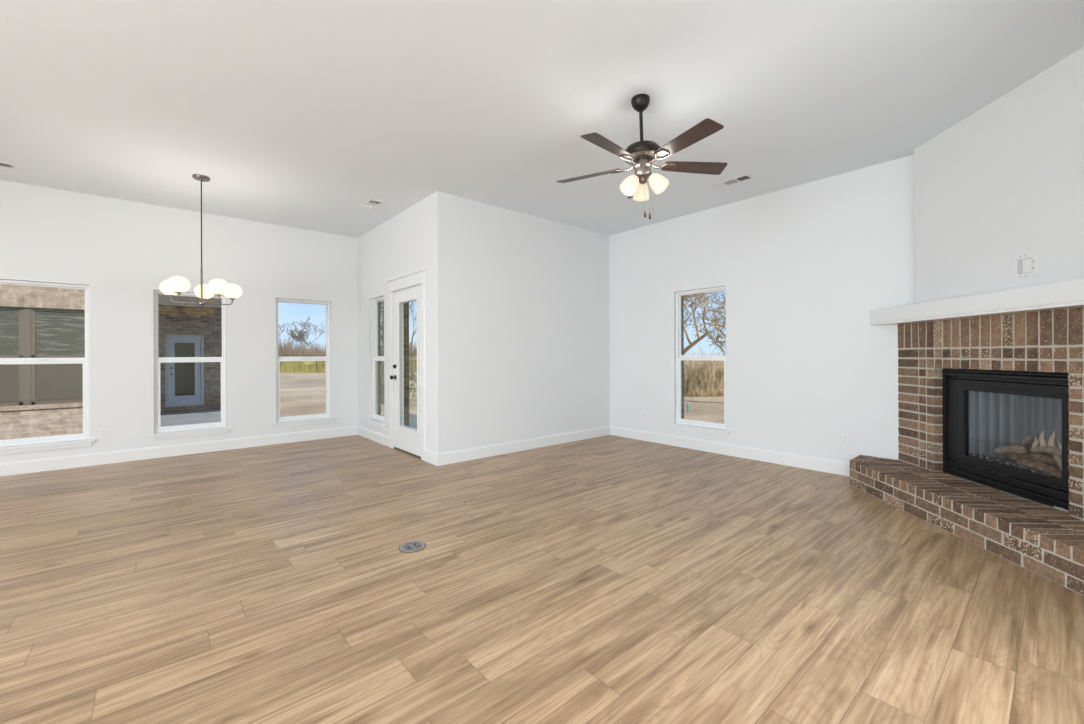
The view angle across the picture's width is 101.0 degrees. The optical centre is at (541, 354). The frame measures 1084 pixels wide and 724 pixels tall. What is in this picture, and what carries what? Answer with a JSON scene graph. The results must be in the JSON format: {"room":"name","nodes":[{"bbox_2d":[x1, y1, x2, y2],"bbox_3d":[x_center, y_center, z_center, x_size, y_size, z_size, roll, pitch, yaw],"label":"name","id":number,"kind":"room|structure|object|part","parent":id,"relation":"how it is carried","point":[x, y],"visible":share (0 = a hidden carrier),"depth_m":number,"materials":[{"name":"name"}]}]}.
{"room":"empty living room","nodes":[
{"label":"empty living room","id":0,"kind":"room"},
{"bbox_2d":[0,180,357,462],"bbox_3d":[-5.553,-0.281,4.856,7.363,3.102,0.120,0,0,-41],"label":"wall","id":1,"kind":"structure","parent":0,"point":[123,250],"depth_m":5.46,"materials":[{"name":"white paint"}]},
{"bbox_2d":[0,279,94,454],"bbox_3d":[-5.478,0.125,4.896,0.827,1.839,0.152,0,0,-41],"label":"window","id":2,"kind":"structure","parent":1,"relation":"in","point":[82,438],"depth_m":4.98,"materials":[{"name":"white plastic"}]},
{"bbox_3d":[-5.516,-0.344,4.939,0.677,0.842,0.027,0,0,-41],"label":"sash","id":3,"kind":"part","parent":2,"relation":"part of","materials":[{"name":"white plastic"}]},
{"bbox_3d":[-5.494,0.500,4.917,0.677,0.871,0.028,0,0,-41],"label":"sash","id":4,"kind":"part","parent":2,"relation":"part of","materials":[{"name":"white plastic"}]},
{"bbox_2d":[100,428,107,437],"bbox_3d":[-5.077,0.908,5.178,0.072,0.116,0.009,0,0,-41],"label":"wall outlet","id":5,"kind":"object","parent":1,"relation":"attached to","point":[103,431],"visible":1,"depth_m":5.18,"materials":[{"name":"white plastic"}]},
{"bbox_2d":[0,426,357,475],"bbox_3d":[-5.555,1.200,4.760,6.987,0.141,0.016,0,0,-41],"label":"baseboard","id":6,"kind":"structure","parent":1,"relation":"attached to","point":[90,459],"depth_m":5.49,"materials":[{"name":"white paint"}]},
{"bbox_2d":[149,290,230,439],"bbox_3d":[-4.500,0.122,5.738,0.822,1.839,0.152,0,0,-41],"label":"window","id":7,"kind":"structure","parent":1,"relation":"in","point":[217,427],"depth_m":5.69,"materials":[{"name":"white plastic"}]},
{"bbox_3d":[-4.539,-0.347,5.781,0.672,0.842,0.027,0,0,-41],"label":"sash","id":8,"kind":"part","parent":7,"relation":"part of","materials":[{"name":"white plastic"}]},
{"bbox_3d":[-4.516,0.497,5.759,0.672,0.871,0.028,0,0,-41],"label":"sash","id":9,"kind":"part","parent":7,"relation":"part of","materials":[{"name":"white plastic"}]},
{"bbox_2d":[273,299,334,427],"bbox_3d":[-3.512,0.118,6.589,0.823,1.839,0.152,0,0,-41],"label":"window","id":10,"kind":"structure","parent":1,"relation":"in","point":[284,421],"depth_m":6.60,"materials":[{"name":"white plastic"}]},
{"bbox_3d":[-3.551,-0.351,6.632,0.673,0.842,0.027,0,0,-41],"label":"sash","id":11,"kind":"part","parent":10,"relation":"part of","materials":[{"name":"white plastic"}]},
{"bbox_3d":[-3.529,0.493,6.609,0.673,0.871,0.028,0,0,-41],"label":"sash","id":12,"kind":"part","parent":10,"relation":"part of","materials":[{"name":"white plastic"}]},
{"bbox_2d":[378,302,408,426],"bbox_3d":[-1.983,-0.069,6.262,0.119,3.552,2.407,0,0,-41],"label":"brick wall","id":13,"kind":"structure","parent":0,"point":[406,305],"depth_m":6.17,"materials":[{"name":"brown brick"}]},
{"bbox_2d":[409,422,416,426],"bbox_3d":[-1.208,1.529,7.716,2.944,0.350,3.609,0,0,-41],"label":"patio floor","id":14,"kind":"structure","parent":13,"relation":"attached to","point":[415,423],"depth_m":8.69,"materials":[{"name":"concrete"}]},
{"bbox_2d":[358,195,432,450],"bbox_3d":[-2.036,-0.294,6.138,0.120,3.102,2.529,0,0,-41],"label":"wall","id":15,"kind":"structure","parent":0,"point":[402,244],"depth_m":6.13,"materials":[{"name":"white paint"}]},
{"bbox_2d":[358,426,389,446],"bbox_3d":[-2.484,1.188,6.559,0.016,0.141,1.298,0,0,-41],"label":"baseboard","id":16,"kind":"structure","parent":15,"relation":"attached to","point":[380,438],"depth_m":6.49,"materials":[{"name":"white paint"}]},
{"bbox_2d":[366,297,385,428],"bbox_3d":[-2.360,0.102,6.488,0.152,1.864,0.660,0,0,-41],"label":"window","id":17,"kind":"structure","parent":15,"relation":"attached to","point":[379,422],"depth_m":6.68,"materials":[{"name":"white plastic"}]},
{"bbox_3d":[-2.330,0.064,6.514,0.073,1.789,0.568,0,0,-41],"label":"frame","id":18,"kind":"part","parent":17,"relation":"part of","materials":[{"name":"white plastic"}]},
{"bbox_3d":[-2.338,0.489,6.506,0.028,0.871,0.510,0,0,-41],"label":"sash","id":19,"kind":"part","parent":17,"relation":"part of","materials":[{"name":"white plastic"}]},
{"bbox_3d":[-2.319,-0.368,6.525,0.027,0.867,0.510,0,0,-41],"label":"sash","id":20,"kind":"part","parent":17,"relation":"part of","materials":[{"name":"white plastic"}]},
{"bbox_2d":[387,268,425,460],"bbox_3d":[-1.683,0.120,5.706,0.231,2.272,1.087,0,0,-41],"label":"door","id":21,"kind":"structure","parent":15,"relation":"attached to","point":[408,287],"depth_m":5.79,"materials":[{"name":"white paint"}]},
{"bbox_3d":[-2.034,0.206,6.031,0.018,2.102,0.088,0,0,-41],"label":"casing","id":22,"kind":"part","parent":21,"relation":"part of","materials":[{"name":"white paint"}]},
{"bbox_3d":[-1.695,0.198,5.692,0.044,2.073,0.845,0,0,-41],"label":"panel","id":23,"kind":"part","parent":21,"relation":"part of","materials":[{"name":"white paint"}]},
{"bbox_3d":[-1.674,0.126,5.668,0.064,1.674,0.589,0,0,-41],"label":"glass frame","id":24,"kind":"part","parent":21,"relation":"part of","materials":[{"name":"clear glass"}]},
{"bbox_3d":[-1.414,0.204,5.310,0.018,2.102,0.088,0,0,-41],"label":"casing","id":25,"kind":"part","parent":21,"relation":"part of","materials":[{"name":"white paint"}]},
{"bbox_2d":[425,449,438,465],"bbox_3d":[-1.275,1.184,5.155,0.016,0.141,0.327,0,0,-41],"label":"baseboard","id":26,"kind":"structure","parent":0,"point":[431,457],"depth_m":5.14,"materials":[{"name":"white paint"}]},
{"bbox_2d":[432,191,609,452],"bbox_3d":[-0.011,-0.301,6.133,3.184,3.102,0.120,0,0,-41],"label":"wall","id":27,"kind":"structure","parent":0,"point":[521,323],"depth_m":5.78,"materials":[{"name":"white paint"}]},
{"bbox_2d":[437,426,609,465],"bbox_3d":[-0.064,1.180,5.993,2.944,0.141,0.016,0,0,-41],"label":"baseboard","id":28,"kind":"structure","parent":27,"relation":"attached to","point":[444,458],"depth_m":5.76,"materials":[{"name":"white paint"}]},
{"bbox_2d":[526,416,530,424],"bbox_3d":[-0.176,0.871,5.902,0.072,0.116,0.009,0,0,-41],"label":"wall outlet","id":29,"kind":"object","parent":27,"relation":"attached to","point":[528,418],"visible":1,"depth_m":5.90,"materials":[{"name":"white plastic"}]},
{"bbox_2d":[0,427,1083,723],"bbox_3d":[-0.575,1.312,1.245,10.187,0.120,12.083,0,0,-41],"label":"floor","id":30,"kind":"structure","parent":0,"point":[608,579],"depth_m":2.30,"materials":[{"name":"brown wood"}]},
{"bbox_2d":[399,541,425,552],"bbox_3d":[-0.845,1.249,2.911,0.172,0.007,0.172,0,0,-41],"label":"floor outlet","id":31,"kind":"object","parent":30,"relation":"on","point":[413,546],"visible":1,"depth_m":2.90,"materials":[{"name":"grey metal"}]},
{"bbox_2d":[849,278,1083,595],"bbox_3d":[3.111,0.400,3.210,1.903,1.675,1.830,0,0,-41],"label":"brick fireplace","id":32,"kind":"object","parent":30,"relation":"on","point":[1039,328],"visible":0.99,"depth_m":3.14,"materials":[{"name":"brown brick"}]},
{"bbox_2d":[870,278,1083,322],"bbox_3d":[3.257,-0.374,3.229,0.204,0.127,2.380,0,0,4],"label":"mantel shelf","id":33,"kind":"object","parent":32,"relation":"attached to","point":[1065,293],"depth_m":3.14,"materials":[{"name":"white paint"}]},
{"bbox_3d":[3.261,-0.300,3.229,0.196,0.022,2.365,0,0,4],"label":"mantel trim","id":34,"kind":"part","parent":32,"relation":"part of","materials":[{"name":"white paint"}]},
{"bbox_2d":[943,369,1068,511],"bbox_3d":[3.554,0.563,3.285,0.364,0.877,1.024,0,0,4],"label":"gas fireplace insert","id":35,"kind":"object","parent":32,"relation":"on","point":[980,417],"visible":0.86,"depth_m":3.45,"materials":[{"name":"black metal"}]},
{"bbox_3d":[3.393,0.943,3.297,0.030,0.116,0.964,0,0,4],"label":"access panel","id":36,"kind":"part","parent":35,"relation":"part of","materials":[{"name":"black metal"}]},
{"bbox_2d":[968,453,1058,478],"bbox_3d":[3.564,0.826,3.260,0.282,0.053,0.814,0,0,4],"label":"bed","id":37,"kind":"object","parent":35,"relation":"in","point":[1007,462],"visible":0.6,"depth_m":3.38,"materials":[{"name":"brown stone"}]},
{"bbox_2d":[1002,451,1059,468],"bbox_3d":[3.605,0.763,3.203,0.095,0.109,0.612,0,0,4],"label":"log","id":38,"kind":"object","parent":37,"relation":"on","point":[1045,458],"visible":0.36,"depth_m":3.24,"materials":[{"name":"brown wood"}]},
{"bbox_2d":[993,444,1027,454],"bbox_3d":[3.544,0.722,3.381,0.071,0.118,0.273,0,0,16],"label":"log","id":39,"kind":"object","parent":38,"relation":"on","point":[1011,448],"visible":1,"depth_m":3.35,"materials":[{"name":"brown wood"}]},
{"bbox_2d":[1020,435,1034,445],"bbox_3d":[3.598,0.667,3.325,0.049,0.160,0.148,0,0,17],"label":"log","id":40,"kind":"object","parent":38,"relation":"on","point":[1029,438],"visible":0.7,"depth_m":3.29,"materials":[{"name":"brown wood"}]},
{"bbox_2d":[1028,445,1061,455],"bbox_3d":[3.532,0.673,3.129,0.065,0.083,0.290,0,0,16],"label":"log","id":41,"kind":"object","parent":38,"relation":"on","point":[1051,450],"visible":0.88,"depth_m":3.10,"materials":[{"name":"brown wood"}]},
{"bbox_2d":[1015,458,1061,478],"bbox_3d":[3.479,0.784,3.107,0.080,0.078,0.416,0,0,18],"label":"log","id":42,"kind":"object","parent":37,"relation":"on","point":[1051,470],"visible":0.92,"depth_m":3.10,"materials":[{"name":"brown wood"}]},
{"bbox_2d":[1053,454,1061,470],"bbox_3d":[3.479,0.735,2.993,0.050,0.164,0.261,0,0,32],"label":"log","id":43,"kind":"object","parent":37,"relation":"on","point":[1058,459],"visible":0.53,"depth_m":3.00,"materials":[{"name":"wood"}]},
{"bbox_2d":[0,0,1083,237],"bbox_3d":[-0.586,-1.975,1.245,10.187,0.250,12.083,0,0,-41],"label":"ceiling","id":44,"kind":"structure","parent":0,"point":[300,114],"depth_m":3.12,"materials":[{"name":"white paint"}]},
{"bbox_2d":[0,162,17,169],"bbox_3d":[-5.287,-1.828,4.216,0.420,0.008,0.160,0,0,-41],"label":"ceiling vent","id":45,"kind":"object","parent":44,"relation":"in","point":[2,164],"visible":1,"depth_m":4.32,"materials":[{"name":"white plastic"}]},
{"bbox_2d":[160,174,241,305],"bbox_3d":[-3.523,-1.174,4.642,0.684,1.330,0.683,0,0,-41],"label":"globe chandelier","id":46,"kind":"object","parent":44,"relation":"hanging from","point":[176,285],"visible":1,"depth_m":4.55,"materials":[{"name":"white glass"}]},
{"bbox_3d":[-3.784,-0.684,4.558,0.176,0.158,0.176,0,0,-41],"label":"globe","id":47,"kind":"part","parent":46,"relation":"part of","materials":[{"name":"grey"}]},
{"bbox_3d":[-3.541,-0.685,4.354,0.176,0.158,0.176,0,0,-41],"label":"globe","id":48,"kind":"part","parent":46,"relation":"part of","materials":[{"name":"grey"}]},
{"bbox_3d":[-3.670,-0.559,4.587,0.245,0.055,0.011,0,0,-14],"label":"arm","id":49,"kind":"part","parent":46,"relation":"part of","materials":[{"name":"silver metal"}]},
{"bbox_3d":[-3.522,-0.727,4.623,0.018,0.360,0.018,0,0,-41],"label":"stem","id":50,"kind":"part","parent":46,"relation":"part of","materials":[{"name":"silver metal"}]},
{"bbox_3d":[-3.524,-1.353,4.623,0.011,0.912,0.011,0,0,-41],"label":"rod","id":51,"kind":"part","parent":46,"relation":"part of","materials":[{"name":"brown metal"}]},
{"bbox_3d":[-3.665,-0.685,4.853,0.176,0.158,0.176,0,0,-41],"label":"globe","id":52,"kind":"part","parent":46,"relation":"part of","materials":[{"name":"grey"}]},
{"bbox_3d":[-3.272,-0.686,4.522,0.176,0.158,0.176,0,0,-41],"label":"globe","id":53,"kind":"part","parent":46,"relation":"part of","materials":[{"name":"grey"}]},
{"bbox_3d":[-3.348,-0.686,4.830,0.176,0.158,0.176,0,0,-41],"label":"globe","id":54,"kind":"part","parent":46,"relation":"part of","materials":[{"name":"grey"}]},
{"bbox_2d":[359,199,383,209],"bbox_3d":[-2.090,-1.840,5.477,0.170,0.008,0.360,0,0,-41],"label":"ceiling vent","id":55,"kind":"object","parent":44,"relation":"in","point":[372,204],"visible":1,"depth_m":5.46,"materials":[{"name":"white plastic"}]},
{"bbox_2d":[556,94,727,218],"bbox_3d":[0.722,-1.414,3.207,1.247,0.881,1.266,-2,0,-41],"label":"ceiling fan","id":56,"kind":"object","parent":44,"relation":"hanging from","point":[641,154],"visible":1,"depth_m":3.18,"materials":[{"name":"brown wood"}]},
{"bbox_3d":[0.356,-1.363,3.411,0.493,0.046,0.135,0,0,27],"label":"blade","id":57,"kind":"part","parent":56,"relation":"part of","materials":[{"name":"brown wood"}]},
{"bbox_3d":[0.451,-1.366,2.938,0.136,0.039,0.493,0,0,45],"label":"blade","id":58,"kind":"part","parent":56,"relation":"part of","materials":[{"name":"brown wood"}]},
{"bbox_3d":[0.623,-1.213,3.198,0.142,0.148,0.123,-2,0,-41],"label":"lamp shade","id":59,"kind":"part","parent":56,"relation":"part of","materials":[{"name":"beige glass"}]},
{"bbox_3d":[0.746,-1.217,3.362,0.134,0.148,0.133,-2,0,-41],"label":"lamp shade","id":60,"kind":"part","parent":56,"relation":"part of","materials":[{"name":"beige glass"}]},
{"bbox_3d":[0.832,-1.220,3.174,0.122,0.148,0.143,-2,0,-41],"label":"lamp shade","id":61,"kind":"part","parent":56,"relation":"part of","materials":[{"name":"beige glass"}]},
{"bbox_3d":[0.930,-1.385,2.882,0.136,0.036,0.493,0,0,-27],"label":"blade","id":62,"kind":"part","parent":56,"relation":"part of","materials":[{"name":"brown wood"}]},
{"bbox_3d":[1.131,-1.391,3.321,0.493,0.046,0.135,0,0,-9],"label":"blade","id":63,"kind":"part","parent":56,"relation":"part of","materials":[{"name":"brown wood"}]},
{"bbox_2d":[709,174,753,189],"bbox_3d":[2.032,-1.855,4.804,0.160,0.008,0.430,0,0,-41],"label":"ceiling vent","id":64,"kind":"object","parent":44,"relation":"in","point":[745,177],"visible":1,"depth_m":4.79,"materials":[{"name":"white plastic"}]},
{"bbox_2d":[681,295,683,418],"bbox_3d":[2.836,-0.086,5.177,0.119,3.552,5.524,0,0,-41],"label":"brick wall","id":65,"kind":"structure","parent":0,"point":[682,296],"depth_m":6.24,"materials":[{"name":"brown brick"}]},
{"bbox_2d":[609,155,1068,475],"bbox_3d":[2.744,-0.311,5.098,0.120,3.102,5.043,0,0,-41],"label":"wall","id":66,"kind":"structure","parent":0,"point":[803,268],"depth_m":4.99,"materials":[{"name":"white paint"}]},
{"bbox_2d":[670,286,729,436],"bbox_3d":[2.076,0.081,5.848,0.152,1.874,0.828,0,0,-41],"label":"window","id":67,"kind":"structure","parent":66,"relation":"in","point":[689,425],"depth_m":5.95,"materials":[{"name":"white plastic"}]},
{"bbox_3d":[2.098,0.473,5.866,0.028,0.871,0.678,0,0,-41],"label":"sash","id":68,"kind":"part","parent":67,"relation":"part of","materials":[{"name":"white plastic"}]},
{"bbox_3d":[2.117,-0.389,5.885,0.027,0.877,0.678,0,0,-41],"label":"sash","id":69,"kind":"part","parent":67,"relation":"part of","materials":[{"name":"white plastic"}]},
{"bbox_2d":[610,426,849,475],"bbox_3d":[2.121,1.172,5.723,0.016,0.141,3.276,0,0,-41],"label":"baseboard","id":70,"kind":"structure","parent":66,"relation":"attached to","point":[783,458],"depth_m":5.37,"materials":[{"name":"white paint"}]},
{"bbox_2d":[841,433,849,445],"bbox_3d":[3.110,0.869,4.579,0.009,0.116,0.072,0,0,-41],"label":"wall outlet","id":71,"kind":"object","parent":66,"relation":"attached to","point":[845,438],"visible":1,"depth_m":4.58,"materials":[{"name":"white plastic"}]},
{"bbox_2d":[914,47,1083,303],"bbox_3d":[3.414,-1.093,3.217,1.316,1.542,1.316,0,0,-41],"label":"wall","id":72,"kind":"structure","parent":0,"point":[1004,182],"depth_m":3.20,"materials":[{"name":"white paint"}]},
{"bbox_2d":[1014,252,1036,278],"bbox_3d":[3.306,-0.607,3.057,0.008,0.160,0.155,0,0,4],"label":"wall box","id":73,"kind":"object","parent":72,"relation":"attached to","point":[1024,266],"visible":1,"depth_m":3.05,"materials":[{"name":"white plastic"}]},
{"bbox_3d":[3.309,-0.607,3.061,0.001,0.104,0.103,0,0,4],"label":"panel","id":74,"kind":"part","parent":73,"relation":"part of","materials":[{"name":"grey plastic"}]},
{"label":"outside","id":75,"kind":"structure","parent":0,"visible":0},
{"bbox_2d":[280,360,723,423],"bbox_3d":[-16.410,1.910,65.042,180.000,0.300,200.000,0,0,-41],"label":"ground","id":76,"kind":"structure","parent":75,"point":[300,393],"depth_m":16.37,"materials":[{"name":"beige plant"}]},
{"bbox_2d":[0,284,221,439],"bbox_3d":[-14.123,-0.924,11.034,11.800,5.350,10.850,0,0,-41],"label":"house wing","id":77,"kind":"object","parent":76,"relation":"on","point":[37,400],"visible":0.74,"depth_m":8.68,"materials":[{"name":"beige brick"}]},
{"bbox_3d":[-9.622,0.985,8.343,2.220,0.080,0.095,0,0,-41],"label":"brick sill","id":78,"kind":"part","parent":77,"relation":"part of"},
{"bbox_3d":[-10.647,0.469,13.317,0.900,2.110,0.100,0,0,-41],"label":"porch door frame","id":79,"kind":"part","parent":77,"relation":"part of","materials":[{"name":"grey wood"}]},
{"bbox_3d":[-10.649,0.496,13.319,0.770,2.035,0.045,0,0,-41],"label":"porch door","id":80,"kind":"part","parent":77,"relation":"part of","materials":[{"name":"blue paint"}]},
{"bbox_3d":[-10.647,0.434,13.317,0.470,1.570,0.010,0,0,-41],"label":"door glass","id":81,"kind":"part","parent":77,"relation":"part of","materials":[{"name":"grey"}]},
{"bbox_2d":[160,409,283,426],"bbox_3d":[-8.209,1.705,9.081,5.800,0.050,9.517,0,0,-41],"label":"patio slab","id":82,"kind":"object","parent":76,"relation":"on","point":[201,416],"depth_m":11.98,"materials":[{"name":"concrete"}]},
{"bbox_2d":[278,317,315,354],"bbox_3d":[-28.568,-1.310,51.796,2.759,6.380,5.047,0,0,5],"label":"bare tree","id":83,"kind":"object","parent":76,"relation":"on","point":[296,328],"visible":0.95,"depth_m":51.83,"materials":[{"name":"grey plant"}]},
{"bbox_2d":[294,322,325,350],"bbox_3d":[-27.877,-1.122,54.118,4.090,5.953,3.225,0,0,-26],"label":"bare tree","id":84,"kind":"object","parent":76,"relation":"on","point":[304,326],"visible":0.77,"depth_m":54.05,"materials":[{"name":"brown plant"}]},
{"bbox_2d":[278,338,416,356],"bbox_3d":[-25.801,-0.254,53.568,31.240,4.125,11.979,0,0,-2],"label":"brush","id":85,"kind":"object","parent":76,"relation":"on","point":[282,352],"visible":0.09,"depth_m":50.04,"materials":[{"name":"brown plant"}]},
{"bbox_2d":[280,356,416,372],"bbox_3d":[-21.699,0.940,45.311,22.766,1.689,2.995,0,0,0],"label":"grass","id":86,"kind":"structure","parent":76,"relation":"on","point":[285,366],"depth_m":44.04,"materials":[{"name":"yellow plant"}]},
{"bbox_2d":[380,301,416,404],"bbox_3d":[-5.427,-0.518,15.499,2.473,4.475,2.470,0,0,-41],"label":"evergreen tree","id":87,"kind":"object","parent":76,"relation":"on","point":[382,302],"visible":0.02,"depth_m":15.42,"materials":[{"name":"green plant"}]},
{"bbox_2d":[409,301,416,380],"bbox_3d":[-7.606,-1.672,28.605,4.006,6.856,3.982,0,0,-41],"label":"bare tree","id":88,"kind":"object","parent":76,"relation":"on","point":[411,343],"visible":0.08,"depth_m":29.13,"materials":[{"name":"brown plant"}]},
{"bbox_2d":[684,345,724,396],"bbox_3d":[7.749,0.605,20.362,8.311,2.150,6.668,0,0,-1],"label":"dry brush","id":89,"kind":"object","parent":76,"relation":"on","point":[706,379],"visible":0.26,"depth_m":18.15,"materials":[{"name":"beige plant"}]},
{"bbox_2d":[684,291,725,354],"bbox_3d":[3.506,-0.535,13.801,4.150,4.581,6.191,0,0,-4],"label":"bare tree","id":90,"kind":"object","parent":76,"relation":"on","point":[697,298],"visible":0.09,"depth_m":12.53,"materials":[{"name":"brown plant"}]}
]}

